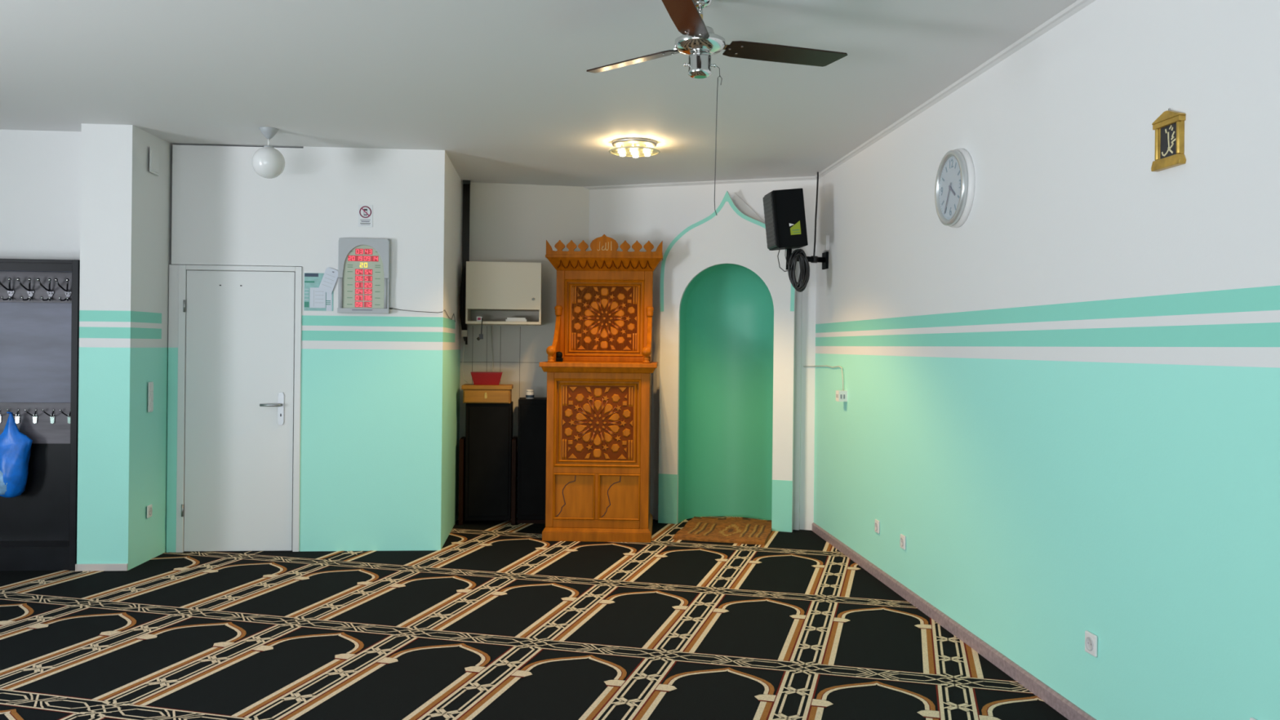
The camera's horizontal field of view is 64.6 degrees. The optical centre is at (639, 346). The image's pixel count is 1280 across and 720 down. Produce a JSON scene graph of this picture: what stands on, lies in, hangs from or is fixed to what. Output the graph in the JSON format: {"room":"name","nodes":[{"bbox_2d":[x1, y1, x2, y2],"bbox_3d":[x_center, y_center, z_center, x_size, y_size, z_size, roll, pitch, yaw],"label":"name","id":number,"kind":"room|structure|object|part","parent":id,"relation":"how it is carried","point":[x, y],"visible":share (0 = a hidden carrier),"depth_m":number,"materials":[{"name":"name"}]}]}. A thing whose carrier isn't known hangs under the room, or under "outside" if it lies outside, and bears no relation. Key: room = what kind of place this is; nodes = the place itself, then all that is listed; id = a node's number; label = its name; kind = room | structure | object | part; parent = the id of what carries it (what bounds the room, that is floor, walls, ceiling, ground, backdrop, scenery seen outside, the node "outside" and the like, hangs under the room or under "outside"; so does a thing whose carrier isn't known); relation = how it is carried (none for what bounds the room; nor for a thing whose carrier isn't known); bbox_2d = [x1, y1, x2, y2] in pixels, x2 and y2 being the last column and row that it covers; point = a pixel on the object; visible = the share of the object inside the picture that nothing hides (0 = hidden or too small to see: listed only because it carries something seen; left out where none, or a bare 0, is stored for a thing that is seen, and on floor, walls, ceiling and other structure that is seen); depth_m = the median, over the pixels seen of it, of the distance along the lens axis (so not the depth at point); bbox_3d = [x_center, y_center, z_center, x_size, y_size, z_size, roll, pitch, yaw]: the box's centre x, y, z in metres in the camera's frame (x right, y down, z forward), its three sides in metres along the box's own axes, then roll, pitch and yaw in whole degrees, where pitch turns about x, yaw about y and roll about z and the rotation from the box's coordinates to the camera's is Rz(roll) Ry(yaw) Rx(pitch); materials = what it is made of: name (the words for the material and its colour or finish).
{"room":"mosque","nodes":[
{"label":"mosque","id":0,"kind":"room"},
{"bbox_2d":[0,129,81,259],"bbox_3d":[-5.187,-0.011,6.602,3.220,2.835,0.140,1,0,-5],"label":"wall","id":1,"kind":"structure","parent":0,"point":[40,171],"depth_m":6.64,"materials":[{"name":"white paint"}]},
{"bbox_2d":[76,123,172,570],"bbox_3d":[-3.418,0.007,6.805,0.340,2.835,0.756,1,0,-5],"label":"wall pillar","id":2,"kind":"structure","parent":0,"point":[126,211],"depth_m":6.44,"materials":[{"name":"paint"}]},
{"bbox_2d":[75,563,128,571],"bbox_3d":[-3.416,1.402,6.431,0.317,0.045,0.032,1,0,-5],"label":"baseboard","id":3,"kind":"structure","parent":2,"relation":"attached to","point":[116,566],"depth_m":6.42,"materials":[{"name":"beige laminate"}]},
{"bbox_2d":[146,504,152,518],"bbox_3d":[-3.258,1.095,6.727,0.015,0.082,0.082,1,0,-8],"label":"wall socket","id":4,"kind":"object","parent":2,"relation":"attached to","point":[149,508],"visible":1,"depth_m":6.71,"materials":[{"name":"white plastic"}]},
{"bbox_2d":[147,382,153,412],"bbox_3d":[-3.250,0.336,6.727,0.015,0.200,0.076,1,0,-8],"label":"light switch","id":5,"kind":"object","parent":2,"relation":"attached to","point":[150,387],"visible":1,"depth_m":6.70,"materials":[{"name":"white plastic"}]},
{"bbox_2d":[149,146,159,175],"bbox_3d":[-3.232,-1.231,6.742,0.010,0.165,0.170,1,0,-7],"label":"vent cover","id":6,"kind":"object","parent":2,"relation":"attached to","point":[153,153],"visible":1,"depth_m":6.73,"materials":[{"name":"white paint"}]},
{"bbox_2d":[166,144,447,552],"bbox_3d":[-2.340,0.018,7.189,1.875,2.835,0.200,1,0,-5],"label":"wall","id":7,"kind":"structure","parent":0,"point":[372,398],"depth_m":7.12,"materials":[{"name":"paint"}]},
{"bbox_2d":[175,264,302,552],"bbox_3d":[-2.791,0.435,7.077,0.830,1.992,0.186,1,0,-5],"label":"door","id":8,"kind":"structure","parent":7,"relation":"in","point":[239,391],"depth_m":7.04,"materials":[{"name":"white paint"}]},
{"bbox_3d":[-2.563,0.407,7.032,0.140,0.019,0.056,1,0,-5],"label":"handle","id":9,"kind":"part","parent":8,"relation":"part of","materials":[{"name":"silver metal"}]},
{"bbox_3d":[-2.506,0.434,7.066,0.040,0.226,0.009,1,0,-5],"label":"lock plate","id":10,"kind":"part","parent":8,"relation":"part of","materials":[{"name":"silver metal"}]},
{"bbox_2d":[303,272,333,311],"bbox_3d":[-2.251,-0.381,7.095,0.200,0.264,0.003,1,0,-5],"label":"poster","id":11,"kind":"object","parent":7,"relation":"attached to","point":[311,279],"visible":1,"depth_m":7.09,"materials":[{"name":"blue paper"}]},
{"bbox_2d":[309,287,325,307],"bbox_3d":[-2.257,-0.340,7.090,0.108,0.142,0.002,1,0,-5],"label":"paper note","id":12,"kind":"object","parent":11,"relation":"attached to","point":[317,297],"visible":1,"depth_m":7.09,"materials":[{"name":"white paper"}]},
{"bbox_2d":[318,266,337,293],"bbox_3d":[-2.180,-0.460,7.090,0.143,0.188,0.005,1,0,-5],"label":"paper note","id":13,"kind":"object","parent":7,"relation":"attached to","point":[329,279],"visible":1,"depth_m":7.09,"materials":[{"name":"white paper"}]},
{"bbox_2d":[337,237,390,313],"bbox_3d":[-1.934,-0.494,7.094,0.352,0.524,0.060,1,0,-5],"label":"display","id":14,"kind":"object","parent":7,"relation":"attached to","point":[363,264],"visible":1,"depth_m":7.08,"materials":[{"name":"grey plastic"}]},
{"bbox_3d":[-1.933,-0.487,7.087,0.284,0.443,0.003,1,0,-5],"label":"panel","id":15,"kind":"part","parent":14,"relation":"part of","materials":[{"name":"grey plastic"}]},
{"bbox_2d":[358,204,373,226],"bbox_3d":[-1.932,-0.918,7.121,0.100,0.155,0.004,1,0,-5],"label":"sign","id":16,"kind":"object","parent":7,"relation":"attached to","point":[365,211],"visible":1,"depth_m":7.12,"materials":[{"name":"white paper"}]},
{"bbox_2d":[443,155,462,544],"bbox_3d":[-2.691,0.015,7.978,2.435,2.835,1.434,1,0,-5],"label":"wall","id":17,"kind":"structure","parent":0,"point":[452,306],"depth_m":7.90,"materials":[{"name":"paint"}]},
{"bbox_2d":[389,307,455,321],"bbox_3d":[-1.612,-0.232,7.567,0.380,0.075,0.876,1,0,-5],"label":"lead","id":18,"kind":"object","parent":17,"relation":"attached to","point":[389,308],"visible":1,"depth_m":7.15,"materials":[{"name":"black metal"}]},
{"bbox_2d":[461,329,467,341],"bbox_3d":[-1.462,-0.089,8.429,0.044,0.092,0.050,1,0,-5],"label":"plug","id":19,"kind":"object","parent":17,"relation":"attached to","point":[464,332],"visible":1,"depth_m":8.40,"materials":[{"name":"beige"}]},
{"bbox_2d":[462,341,467,382],"bbox_3d":[-1.456,0.129,8.394,0.033,0.348,0.083,1,0,-31],"label":"lead","id":20,"kind":"object","parent":19,"relation":"hanging from","point":[464,341],"visible":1,"depth_m":8.41,"materials":[{"name":"black plastic"}]},
{"bbox_2d":[459,180,470,344],"bbox_3d":[-1.468,-0.703,8.489,0.075,1.375,0.050,1,0,-5],"label":"cable bundle","id":21,"kind":"object","parent":17,"relation":"attached to","point":[466,184],"visible":0.86,"depth_m":8.48,"materials":[{"name":"black plastic"}]},
{"bbox_2d":[459,182,589,515],"bbox_3d":[-1.002,0.032,8.705,1.270,2.835,0.102,1,0,-10],"label":"wall","id":22,"kind":"structure","parent":0,"point":[508,222],"depth_m":8.65,"materials":[{"name":"white paint"}]},
{"bbox_2d":[490,325,493,372],"bbox_3d":[-1.252,0.043,8.554,0.023,0.432,0.065,1,0,-5],"label":"cord","id":23,"kind":"object","parent":22,"relation":"attached to","point":[491,326],"visible":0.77,"depth_m":8.57,"materials":[{"name":"black plastic"}]},
{"bbox_2d":[465,261,542,325],"bbox_3d":[-1.119,-0.431,8.363,0.605,0.502,0.421,1,0,-5],"label":"upper cabinet","id":24,"kind":"object","parent":22,"relation":"attached to","point":[496,291],"visible":1,"depth_m":8.18,"materials":[{"name":"beige wood"}]},
{"bbox_2d":[476,316,482,320],"bbox_3d":[-1.302,-0.223,8.202,0.040,0.036,0.054,1,0,-5],"label":"power adapter","id":25,"kind":"object","parent":24,"relation":"in","point":[478,318],"visible":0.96,"depth_m":8.18,"materials":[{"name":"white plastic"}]},
{"bbox_2d":[476,318,483,340],"bbox_3d":[-1.289,-0.137,8.158,0.052,0.184,0.063,1,0,-5],"label":"plug","id":26,"kind":"object","parent":24,"relation":"hanging from","point":[481,335],"visible":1,"depth_m":8.13,"materials":[{"name":"black plastic"}]},
{"bbox_2d":[505,317,526,321],"bbox_3d":[-1.019,-0.218,8.301,0.170,0.032,0.120,1,0,-11],"label":"paper stack","id":27,"kind":"object","parent":24,"relation":"in","point":[508,319],"visible":0.89,"depth_m":8.24,"materials":[{"name":"white paper"}]},
{"bbox_2d":[0,515,1068,719],"bbox_3d":[-2.345,1.485,3.510,8.372,0.102,11.800,1,0,-5],"label":"floor","id":28,"kind":"structure","parent":0,"point":[501,621],"depth_m":5.01,"materials":[{"name":"black carpet"}]},
{"bbox_2d":[0,258,79,570],"bbox_3d":[-4.431,0.428,6.465,1.712,1.972,0.254,1,0,-5],"label":"coat rack","id":29,"kind":"object","parent":28,"relation":"on","point":[39,299],"visible":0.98,"depth_m":6.61,"materials":[{"name":"black paint"}]},
{"bbox_2d":[0,412,32,497],"bbox_3d":[-4.028,0.693,6.497,0.236,0.550,0.174,1,0,-5],"label":"plastic bag","id":30,"kind":"object","parent":29,"relation":"hanging from","point":[15,446],"visible":1,"depth_m":6.46,"materials":[{"name":"blue plastic"}]},
{"bbox_3d":[-4.445,0.951,6.570,1.632,0.646,0.016,1,0,-5],"label":"panel","id":31,"kind":"part","parent":29,"relation":"part of","materials":[{"name":"black paint"}]},
{"bbox_3d":[-4.440,0.495,6.565,1.632,0.266,0.025,1,0,-5],"label":"hook rail","id":32,"kind":"part","parent":29,"relation":"part of","materials":[{"name":"grey wood"}]},
{"bbox_3d":[-4.431,-0.391,6.565,1.632,0.199,0.025,1,0,-5],"label":"hook rail","id":33,"kind":"part","parent":29,"relation":"part of","materials":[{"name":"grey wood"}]},
{"bbox_3d":[-4.441,0.379,6.584,1.632,1.830,0.014,1,0,-5],"label":"panel","id":34,"kind":"part","parent":29,"relation":"part of","materials":[{"name":"wood"}]},
{"bbox_3d":[-3.598,0.437,6.536,0.040,1.972,0.250,1,0,-5],"label":"panel","id":35,"kind":"part","parent":29,"relation":"part of","materials":[{"name":"black paint"}]},
{"bbox_2d":[457,401,517,524],"bbox_3d":[-1.250,0.955,8.364,0.457,0.985,0.320,1,0,-5],"label":"speaker","id":36,"kind":"object","parent":28,"relation":"on","point":[488,450],"visible":0.98,"depth_m":8.22,"materials":[{"name":"laminate"}]},
{"bbox_3d":[-1.462,1.100,8.335,0.034,0.690,0.300,1,0,-5],"label":"post","id":37,"kind":"part","parent":36,"relation":"part of","materials":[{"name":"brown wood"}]},
{"bbox_2d":[461,383,513,403],"bbox_3d":[-1.254,0.389,8.342,0.404,0.145,0.322,1,0,-5],"label":"wooden box","id":38,"kind":"object","parent":36,"relation":"on","point":[472,393],"visible":0.98,"depth_m":8.20,"materials":[{"name":"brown wood"}]},
{"bbox_2d":[470,371,502,385],"bbox_3d":[-1.260,0.264,8.322,0.257,0.104,0.185,1,0,-7],"label":"serving bowl","id":39,"kind":"object","parent":38,"relation":"on","point":[479,378],"visible":1,"depth_m":8.24,"materials":[{"name":"red plastic"}]},
{"bbox_3d":[-1.242,0.405,8.199,0.360,0.096,0.012,1,0,-5],"label":"drawer","id":40,"kind":"part","parent":38,"relation":"part of","materials":[{"name":"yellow wood"}]},
{"bbox_3d":[-1.254,0.333,8.348,0.404,0.033,0.310,1,0,-5],"label":"lid","id":41,"kind":"part","parent":38,"relation":"part of","materials":[{"name":"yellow wood"}]},
{"bbox_3d":[-1.228,0.937,8.220,0.320,0.880,0.010,1,0,-5],"label":"door","id":42,"kind":"part","parent":36,"relation":"part of","materials":[{"name":"black laminate"}]},
{"bbox_3d":[-1.040,1.104,8.372,0.034,0.690,0.300,1,0,-5],"label":"post","id":43,"kind":"part","parent":36,"relation":"part of","materials":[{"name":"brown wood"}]},
{"bbox_2d":[517,397,546,524],"bbox_3d":[-0.879,0.942,8.421,0.265,1.018,0.310,1,0,-5],"label":"speaker","id":44,"kind":"object","parent":28,"relation":"on","point":[532,413],"visible":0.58,"depth_m":8.27,"materials":[{"name":"laminate"}]},
{"bbox_2d":[525,389,533,399],"bbox_3d":[-0.908,0.395,8.353,0.070,0.075,0.070,1,0,-5],"label":"jar","id":45,"kind":"object","parent":44,"relation":"on","point":[530,393],"visible":1,"depth_m":8.33,"materials":[{"name":"white plastic"}]},
{"bbox_2d":[538,234,662,542],"bbox_3d":[-0.302,0.280,7.903,0.939,2.354,0.794,1,0,2],"label":"pulpit","id":46,"kind":"object","parent":28,"relation":"on","point":[598,417],"visible":1,"depth_m":7.59,"materials":[{"name":"brown wood"}]},
{"bbox_2d":[555,351,563,361],"bbox_3d":[-0.632,0.080,7.890,0.060,0.078,0.060,1,0,1],"label":"microphone base","id":47,"kind":"object","parent":46,"relation":"on","point":[559,357],"visible":0.91,"depth_m":7.87,"materials":[{"name":"black plastic"}]},
{"bbox_3d":[-0.492,1.123,7.584,0.314,0.345,0.046,1,0,2],"label":"panel","id":48,"kind":"part","parent":46,"relation":"part of","materials":[{"name":"brown wood"}]},
{"bbox_3d":[-0.317,0.777,7.580,0.771,1.164,0.035,1,0,2],"label":"frame","id":49,"kind":"part","parent":46,"relation":"part of","materials":[{"name":"brown wood"}]},
{"bbox_3d":[-0.318,0.573,7.582,0.652,0.657,0.051,1,0,2],"label":"carved panel","id":50,"kind":"part","parent":46,"relation":"part of","materials":[{"name":"brown wood"}]},
{"bbox_3d":[-0.285,-0.670,8.177,0.939,0.115,0.205,1,0,2],"label":"cornice","id":51,"kind":"part","parent":46,"relation":"part of","materials":[{"name":"brown wood"}]},
{"bbox_3d":[-0.289,-0.227,8.203,0.649,0.623,0.054,1,0,2],"label":"carved panel","id":52,"kind":"part","parent":46,"relation":"part of","materials":[{"name":"brown wood"}]},
{"bbox_3d":[-0.288,-0.245,8.225,0.779,0.736,0.090,1,0,2],"label":"frame","id":53,"kind":"part","parent":46,"relation":"part of","materials":[{"name":"brown wood"}]},
{"bbox_3d":[-0.155,1.126,7.574,0.314,0.345,0.046,1,0,2],"label":"panel","id":54,"kind":"part","parent":46,"relation":"part of","materials":[{"name":"brown wood"}]},
{"bbox_3d":[-0.307,0.777,7.936,0.771,1.164,0.688,1,0,2],"label":"panel","id":55,"kind":"part","parent":46,"relation":"part of","materials":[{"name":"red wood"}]},
{"bbox_2d":[672,516,771,545],"bbox_3d":[0.689,1.450,8.039,0.698,0.029,1.006,1,0,12],"label":"rug","id":56,"kind":"object","parent":28,"relation":"on","point":[725,530],"visible":1,"depth_m":7.96,"materials":[{"name":"brown fabric"}]},
{"bbox_2d":[0,0,1077,186],"bbox_3d":[-2.356,-1.474,3.406,8.672,0.150,12.000,1,0,-5],"label":"ceiling","id":57,"kind":"structure","parent":0,"point":[505,88],"depth_m":5.17,"materials":[{"name":"white paint"}]},
{"bbox_2d":[251,126,284,178],"bbox_3d":[-2.390,-1.240,6.515,0.202,0.319,0.202,1,0,-5],"label":"globe pendant","id":58,"kind":"object","parent":57,"relation":"hanging from","point":[268,162],"visible":1,"depth_m":6.46,"materials":[{"name":"white glass"}]},
{"bbox_3d":[-2.391,-1.181,6.515,0.202,0.201,0.202,1,0,-5],"label":"globe","id":59,"kind":"part","parent":58,"relation":"part of","materials":[{"name":"white glass"}]},
{"bbox_2d":[608,137,660,157],"bbox_3d":[-0.038,-1.332,6.822,0.348,0.086,0.348,1,0,-5],"label":"ceiling lamp","id":60,"kind":"object","parent":57,"relation":"attached to","point":[624,147],"visible":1,"depth_m":6.75,"materials":[{"name":"white glass"}]},
{"bbox_3d":[-0.037,-1.361,6.822,0.304,0.030,0.304,1,0,-5],"label":"plate","id":61,"kind":"part","parent":60,"relation":"part of","materials":[{"name":"silver metal"}]},
{"bbox_2d":[586,0,847,215],"bbox_3d":[0.329,-0.941,3.908,1.046,0.860,1.068,1,0,-5],"label":"ceiling fan","id":62,"kind":"object","parent":57,"relation":"hanging from","point":[700,42],"visible":1,"depth_m":3.94,"materials":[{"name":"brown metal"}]},
{"bbox_3d":[-0.040,-1.177,4.192,0.506,0.033,0.121,1,0,41],"label":"fan blade","id":63,"kind":"part","parent":62,"relation":"part of","materials":[{"name":"brown wood"}]},
{"bbox_3d":[0.159,-1.175,3.587,0.121,0.033,0.506,1,0,11],"label":"fan blade","id":64,"kind":"part","parent":62,"relation":"part of","materials":[{"name":"brown wood"}]},
{"bbox_3d":[0.305,-0.804,3.957,0.027,0.585,0.003,1,0,-5],"label":"pull cord","id":65,"kind":"part","parent":62,"relation":"part of","materials":[{"name":"grey metal"}]},
{"bbox_3d":[0.356,-1.174,3.994,0.122,0.028,0.072,1,0,-5],"label":"blade arm","id":66,"kind":"part","parent":62,"relation":"part of","materials":[{"name":"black metal"}]},
{"bbox_3d":[0.583,-1.171,4.061,0.506,0.033,0.121,1,0,-19],"label":"fan blade","id":67,"kind":"part","parent":62,"relation":"part of","materials":[{"name":"brown wood"}]},
{"bbox_2d":[813,172,818,257],"bbox_3d":[1.346,-1.016,7.755,0.019,0.686,0.282,1,0,15],"label":"cable","id":68,"kind":"object","parent":57,"relation":"hanging from","point":[817,184],"visible":1,"depth_m":7.80,"materials":[{"name":"black rubber"}]},
{"bbox_2d":[588,179,817,530],"bbox_3d":[0.060,0.043,8.608,2.938,2.835,0.062,1,0,19],"label":"wall","id":69,"kind":"structure","parent":0,"point":[655,215],"depth_m":8.47,"materials":[{"name":"white paint"}]},
{"bbox_2d":[583,176,817,190],"bbox_3d":[0.458,-1.357,8.429,2.100,0.026,0.028,1,0,19],"label":"trim","id":70,"kind":"structure","parent":69,"relation":"attached to","point":[802,178],"depth_m":8.40,"materials":[{"name":"white paint"}]},
{"bbox_2d":[655,191,802,532],"bbox_3d":[0.767,0.103,8.460,1.212,2.730,0.550,1,0,19],"label":"niche","id":71,"kind":"object","parent":69,"relation":"attached to","point":[729,323],"visible":0.91,"depth_m":8.51,"materials":[{"name":"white paint"}]},
{"bbox_2d":[762,187,808,250],"bbox_3d":[1.077,-0.938,7.499,0.286,0.440,0.265,1,0,-7],"label":"loudspeaker","id":72,"kind":"object","parent":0,"point":[785,225],"visible":1,"depth_m":7.39,"materials":[{"name":"black plastic"}]},
{"bbox_2d":[762,191,777,249],"bbox_3d":[0.961,-0.927,7.485,0.054,0.397,0.245,1,0,-7],"label":"grille","id":73,"kind":"object","parent":72,"relation":"attached to","point":[770,200],"depth_m":7.42,"materials":[{"name":"black metal"}]},
{"bbox_2d":[777,248,793,271],"bbox_3d":[1.069,-0.656,7.447,0.153,0.221,0.041,1,0,-36],"label":"lead","id":74,"kind":"object","parent":72,"relation":"hanging from","point":[780,248],"visible":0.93,"depth_m":7.42,"materials":[{"name":"black rubber"}]},
{"bbox_2d":[787,248,809,292],"bbox_3d":[1.177,-0.562,7.506,0.162,0.321,0.112,1,0,6],"label":"cable coil","id":75,"kind":"object","parent":72,"relation":"hanging from","point":[797,254],"visible":1,"depth_m":7.48,"materials":[{"name":"black rubber"}]},
{"bbox_2d":[813,0,1279,719],"bbox_3d":[1.918,0.062,3.230,0.357,2.835,10.900,1,0,-5],"label":"wall","id":76,"kind":"structure","parent":0,"point":[1064,397],"depth_m":3.94,"materials":[{"name":"paint"}]},
{"bbox_2d":[786,248,828,270],"bbox_3d":[1.286,-0.679,7.708,0.398,0.209,0.113,1,0,-32],"label":"bracket","id":77,"kind":"object","parent":76,"relation":"attached to","point":[824,260],"visible":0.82,"depth_m":7.74,"materials":[{"name":"black plastic"}]},
{"bbox_3d":[1.124,-0.681,7.639,0.039,0.209,0.062,1,0,-5],"label":"post","id":78,"kind":"part","parent":77,"relation":"part of","materials":[{"name":"black plastic"}]},
{"bbox_3d":[1.267,-0.666,7.721,0.333,0.043,0.043,1,0,-26],"label":"arm","id":79,"kind":"part","parent":77,"relation":"part of","materials":[{"name":"black plastic"}]},
{"bbox_3d":[1.426,-0.660,7.795,0.020,0.130,0.120,1,0,-5],"label":"wall plate","id":80,"kind":"part","parent":77,"relation":"part of","materials":[{"name":"black plastic"}]},
{"bbox_2d":[803,365,844,390],"bbox_3d":[1.399,0.230,7.695,0.099,0.180,0.895,1,0,-5],"label":"wire","id":81,"kind":"object","parent":76,"relation":"attached to","point":[803,366],"visible":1,"depth_m":7.45,"materials":[{"name":"grey"}]},
{"bbox_2d":[822,235,829,251],"bbox_3d":[1.426,-0.789,7.763,0.028,0.115,0.110,1,0,-5],"label":"junction box","id":82,"kind":"object","parent":76,"relation":"attached to","point":[825,240],"visible":1,"depth_m":7.72,"materials":[{"name":"white plastic"}]},
{"bbox_2d":[835,390,847,401],"bbox_3d":[1.438,0.354,7.228,0.064,0.076,0.082,1,0,-4],"label":"socket","id":83,"kind":"object","parent":76,"relation":"attached to","point":[841,395],"visible":1,"depth_m":7.19,"materials":[{"name":"white plastic"}]},
{"bbox_2d":[874,519,879,533],"bbox_3d":[1.515,1.150,6.468,0.014,0.082,0.082,1,0,-5],"label":"wall socket","id":84,"kind":"object","parent":76,"relation":"attached to","point":[877,525],"visible":1,"depth_m":6.44,"materials":[{"name":"white plastic"}]},
{"bbox_2d":[900,533,906,550],"bbox_3d":[1.553,1.155,5.982,0.014,0.082,0.082,1,0,-5],"label":"wall socket","id":85,"kind":"object","parent":76,"relation":"attached to","point":[903,538],"visible":1,"depth_m":5.96,"materials":[{"name":"white plastic"}]},
{"bbox_2d":[812,522,1096,719],"bbox_3d":[1.781,1.446,3.039,0.016,0.066,10.140,1,0,-4],"label":"baseboard","id":86,"kind":"structure","parent":76,"relation":"attached to","point":[1055,700],"depth_m":4.97,"materials":[{"name":"brown wood"}]},
{"bbox_2d":[934,148,975,227],"bbox_3d":[1.611,-0.812,5.199,0.062,0.400,0.400,1,0,-4],"label":"wall clock","id":87,"kind":"object","parent":76,"relation":"attached to","point":[955,181],"visible":1,"depth_m":5.14,"materials":[{"name":"white plastic"}]},
{"bbox_2d":[814,0,1095,178],"bbox_3d":[1.804,-1.342,3.033,0.037,0.028,10.130,1,0,-5],"label":"trim","id":88,"kind":"structure","parent":76,"relation":"attached to","point":[1078,5],"depth_m":4.98,"materials":[{"name":"white"}]},
{"bbox_2d":[1084,630,1097,657],"bbox_3d":[1.720,1.135,3.862,0.015,0.082,0.082,1,0,-5],"label":"wall socket","id":89,"kind":"object","parent":76,"relation":"attached to","point":[1091,639],"visible":1,"depth_m":3.85,"materials":[{"name":"white plastic"}]},
{"bbox_2d":[1151,107,1186,171],"bbox_3d":[1.771,-0.698,3.392,0.024,0.199,0.162,1,0,-5],"label":"plaque","id":90,"kind":"object","parent":76,"relation":"attached to","point":[1169,126],"visible":1,"depth_m":3.38,"materials":[{"name":"gold metal"}]},
{"bbox_3d":[1.778,-0.687,3.394,0.010,0.108,0.096,1,0,-4],"label":"black panel","id":91,"kind":"part","parent":90,"relation":"part of","materials":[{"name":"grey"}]}
]}

